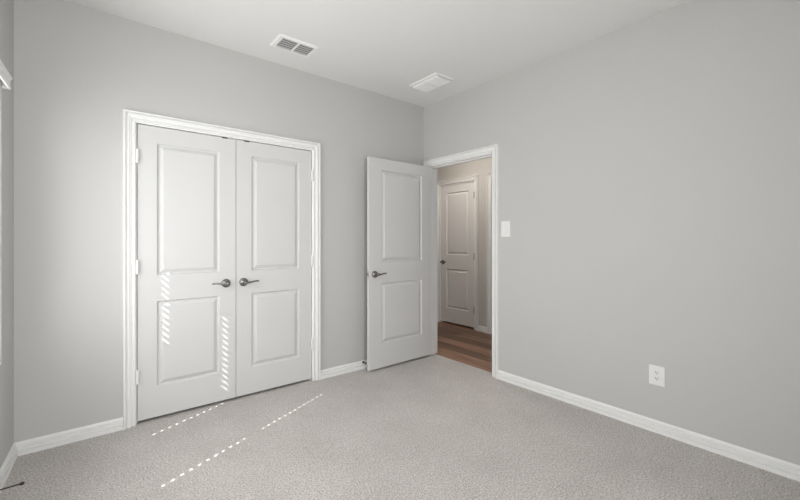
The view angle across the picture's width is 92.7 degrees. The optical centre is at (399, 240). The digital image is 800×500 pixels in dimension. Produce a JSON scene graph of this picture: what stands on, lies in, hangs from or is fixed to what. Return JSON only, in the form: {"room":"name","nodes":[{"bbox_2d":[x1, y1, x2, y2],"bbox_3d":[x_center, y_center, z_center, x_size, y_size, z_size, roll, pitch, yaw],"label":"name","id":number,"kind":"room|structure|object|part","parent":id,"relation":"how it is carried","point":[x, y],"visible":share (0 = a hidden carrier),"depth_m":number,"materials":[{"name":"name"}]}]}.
{"room":"empty bedroom","nodes":[
{"label":"empty bedroom","id":0,"kind":"room"},
{"bbox_2d":[0,0,13,467],"bbox_3d":[-1.124,-0.114,0.575,0.140,2.740,4.020,0,0,-36],"label":"wall","id":1,"kind":"structure","parent":0,"point":[6,6],"depth_m":2.08,"materials":[{"name":"paint"}]},
{"bbox_2d":[0,60,12,89],"bbox_3d":[-1.620,-0.122,1.349,0.098,1.477,1.609,0,0,-36],"label":"window blind","id":2,"kind":"object","parent":1,"relation":"attached to","point":[5,76],"visible":1,"depth_m":1.93,"materials":[{"name":"plastic"}]},
{"bbox_2d":[0,443,17,492],"bbox_3d":[-1.083,1.218,0.654,0.020,0.077,3.900,0,0,-36],"label":"baseboard","id":3,"kind":"structure","parent":1,"relation":"attached to","point":[9,462],"depth_m":2.05,"materials":[{"name":"wood"}]},
{"bbox_2d":[0,482,23,489],"bbox_3d":[-1.912,1.212,1.871,0.101,0.022,0.023,0,0,-39],"label":"door stop","id":4,"kind":"object","parent":1,"relation":"attached to","point":[20,483],"visible":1,"depth_m":1.88,"materials":[{"name":"brown metal"}]},
{"bbox_2d":[14,0,422,442],"bbox_3d":[-1.079,-0.114,3.239,3.360,2.740,0.115,0,0,-39],"label":"wall","id":5,"kind":"structure","parent":0,"point":[77,67],"depth_m":2.48,"materials":[{"name":"paint"}]},
{"bbox_2d":[15,417,122,455],"bbox_3d":[-2.040,1.218,2.373,0.515,0.077,0.020,0,0,-39],"label":"baseboard","id":6,"kind":"structure","parent":5,"relation":"attached to","point":[32,445],"depth_m":2.36,"materials":[{"name":"wood"}]},
{"bbox_2d":[135,124,235,420],"bbox_3d":[-1.536,0.219,2.784,0.651,2.030,0.100,0,0,-39],"label":"door","id":7,"kind":"structure","parent":5,"relation":"in","point":[185,264],"depth_m":2.77,"materials":[{"name":"wood"}]},
{"bbox_3d":[-1.359,0.334,2.893,0.122,0.027,0.047,0,0,-39],"label":"handle","id":8,"kind":"part","parent":7,"relation":"part of","materials":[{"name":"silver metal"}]},
{"bbox_2d":[123,109,320,429],"bbox_3d":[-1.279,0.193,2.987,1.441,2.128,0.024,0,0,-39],"label":"trim","id":9,"kind":"structure","parent":5,"relation":"attached to","point":[129,116],"depth_m":2.57,"materials":[{"name":"wood"}]},
{"bbox_2d":[236,140,312,396],"bbox_3d":[-1.027,0.219,3.196,0.651,2.030,0.100,0,0,-39],"label":"door","id":10,"kind":"structure","parent":5,"relation":"in","point":[274,259],"depth_m":3.19,"materials":[{"name":"wood"}]},
{"bbox_3d":[-1.183,0.334,3.036,0.122,0.027,0.047,0,0,-39],"label":"handle","id":11,"kind":"part","parent":10,"relation":"part of","materials":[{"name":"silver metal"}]},
{"bbox_2d":[321,359,366,378],"bbox_3d":[-0.226,1.218,3.844,1.273,0.077,0.020,0,0,-39],"label":"baseboard","id":12,"kind":"structure","parent":5,"relation":"attached to","point":[334,371],"depth_m":3.59,"materials":[{"name":"wood"}]},
{"bbox_2d":[66,0,689,106],"bbox_3d":[-0.164,-1.534,3.070,5.150,0.100,6.700,0,0,-39],"label":"ceiling","id":13,"kind":"structure","parent":0,"point":[383,47],"depth_m":2.70,"materials":[{"name":"white paint"}]},
{"bbox_2d":[270,34,319,57],"bbox_3d":[-0.804,-1.479,2.918,0.313,0.009,0.206,0,0,-39],"label":"ceiling vent","id":14,"kind":"object","parent":13,"relation":"in","point":[283,42],"visible":1,"depth_m":2.91,"materials":[{"name":"metal"}]},
{"bbox_2d":[409,72,453,92],"bbox_3d":[0.289,-1.472,3.588,0.231,0.024,0.376,0,0,-39],"label":"ceiling vent","id":15,"kind":"object","parent":13,"relation":"in","point":[435,80],"visible":1,"depth_m":3.55,"materials":[{"name":"metal"}]},
{"bbox_2d":[0,321,799,499],"bbox_3d":[-0.168,1.282,3.035,5.000,0.050,6.550,0,0,-39],"label":"floor","id":16,"kind":"structure","parent":0,"point":[433,426],"depth_m":2.26,"materials":[{"name":"carpet"}]},
{"bbox_2d":[437,157,491,326],"bbox_3d":[1.316,-0.114,5.107,0.115,2.740,5.200,0,0,-39],"label":"wall","id":17,"kind":"structure","parent":0,"point":[481,167],"depth_m":5.25,"materials":[{"name":"grey paint"}]},
{"bbox_2d":[440,182,473,326],"bbox_3d":[0.831,0.205,5.610,0.100,2.055,0.671,0,0,-39],"label":"door","id":18,"kind":"structure","parent":17,"relation":"in","point":[457,201],"depth_m":5.60,"materials":[{"name":"wood"}]},
{"bbox_2d":[437,175,478,330],"bbox_3d":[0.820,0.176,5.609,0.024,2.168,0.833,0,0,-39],"label":"trim","id":19,"kind":"structure","parent":17,"relation":"attached to","point":[475,178],"depth_m":5.33,"materials":[{"name":"wood"}]},
{"bbox_2d":[478,326,486,332],"bbox_3d":[1.133,1.222,5.226,0.020,0.077,0.155,0,0,-39],"label":"baseboard","id":20,"kind":"structure","parent":17,"relation":"attached to","point":[483,329],"depth_m":5.22,"materials":[{"name":"wood"}]},
{"bbox_2d":[487,172,491,333],"bbox_3d":[1.477,0.176,4.798,0.024,2.168,0.945,0,0,-39],"label":"trim","id":21,"kind":"structure","parent":17,"relation":"attached to","point":[489,175],"depth_m":5.13,"materials":[{"name":"wood"}]},
{"bbox_2d":[423,0,799,465],"bbox_3d":[1.530,-0.114,2.780,0.115,2.740,4.115,0,0,-39],"label":"wall","id":22,"kind":"structure","parent":0,"point":[649,167],"depth_m":2.48,"materials":[{"name":"paint"}]},
{"bbox_2d":[367,157,431,370],"bbox_3d":[0.017,0.223,3.884,0.847,2.024,0.165,0,0,-40],"label":"door","id":23,"kind":"structure","parent":22,"relation":"in","point":[399,194],"depth_m":3.83,"materials":[{"name":"wood"}]},
{"bbox_2d":[429,153,491,354],"bbox_3d":[0.632,0.223,3.886,0.115,2.068,0.859,0,0,-39],"label":"trim","id":24,"kind":"structure","parent":22,"relation":"attached to","point":[434,167],"depth_m":4.20,"materials":[{"name":"wood"}]},
{"bbox_2d":[424,144,498,378],"bbox_3d":[0.578,0.192,3.842,0.024,2.130,0.983,0,0,-39],"label":"trim","id":25,"kind":"structure","parent":22,"relation":"attached to","point":[494,149],"depth_m":3.49,"materials":[{"name":"wood"}]},
{"bbox_2d":[501,221,510,236],"bbox_3d":[0.943,-0.100,3.404,0.011,0.140,0.096,0,0,-39],"label":"light switch","id":26,"kind":"object","parent":22,"relation":"attached to","point":[505,225],"visible":1,"depth_m":3.40,"materials":[{"name":"white plastic"}]},
{"bbox_2d":[497,370,799,481],"bbox_3d":[1.800,1.218,2.339,0.020,0.077,2.891,0,0,-39],"label":"baseboard","id":27,"kind":"structure","parent":22,"relation":"attached to","point":[756,459],"depth_m":2.44,"materials":[{"name":"wood"}]},
{"bbox_2d":[649,364,664,386],"bbox_3d":[1.679,0.886,2.496,0.009,0.128,0.092,0,0,-39],"label":"wall outlet","id":28,"kind":"object","parent":22,"relation":"attached to","point":[656,373],"visible":1,"depth_m":2.49,"materials":[{"name":"white plastic"}]}
]}

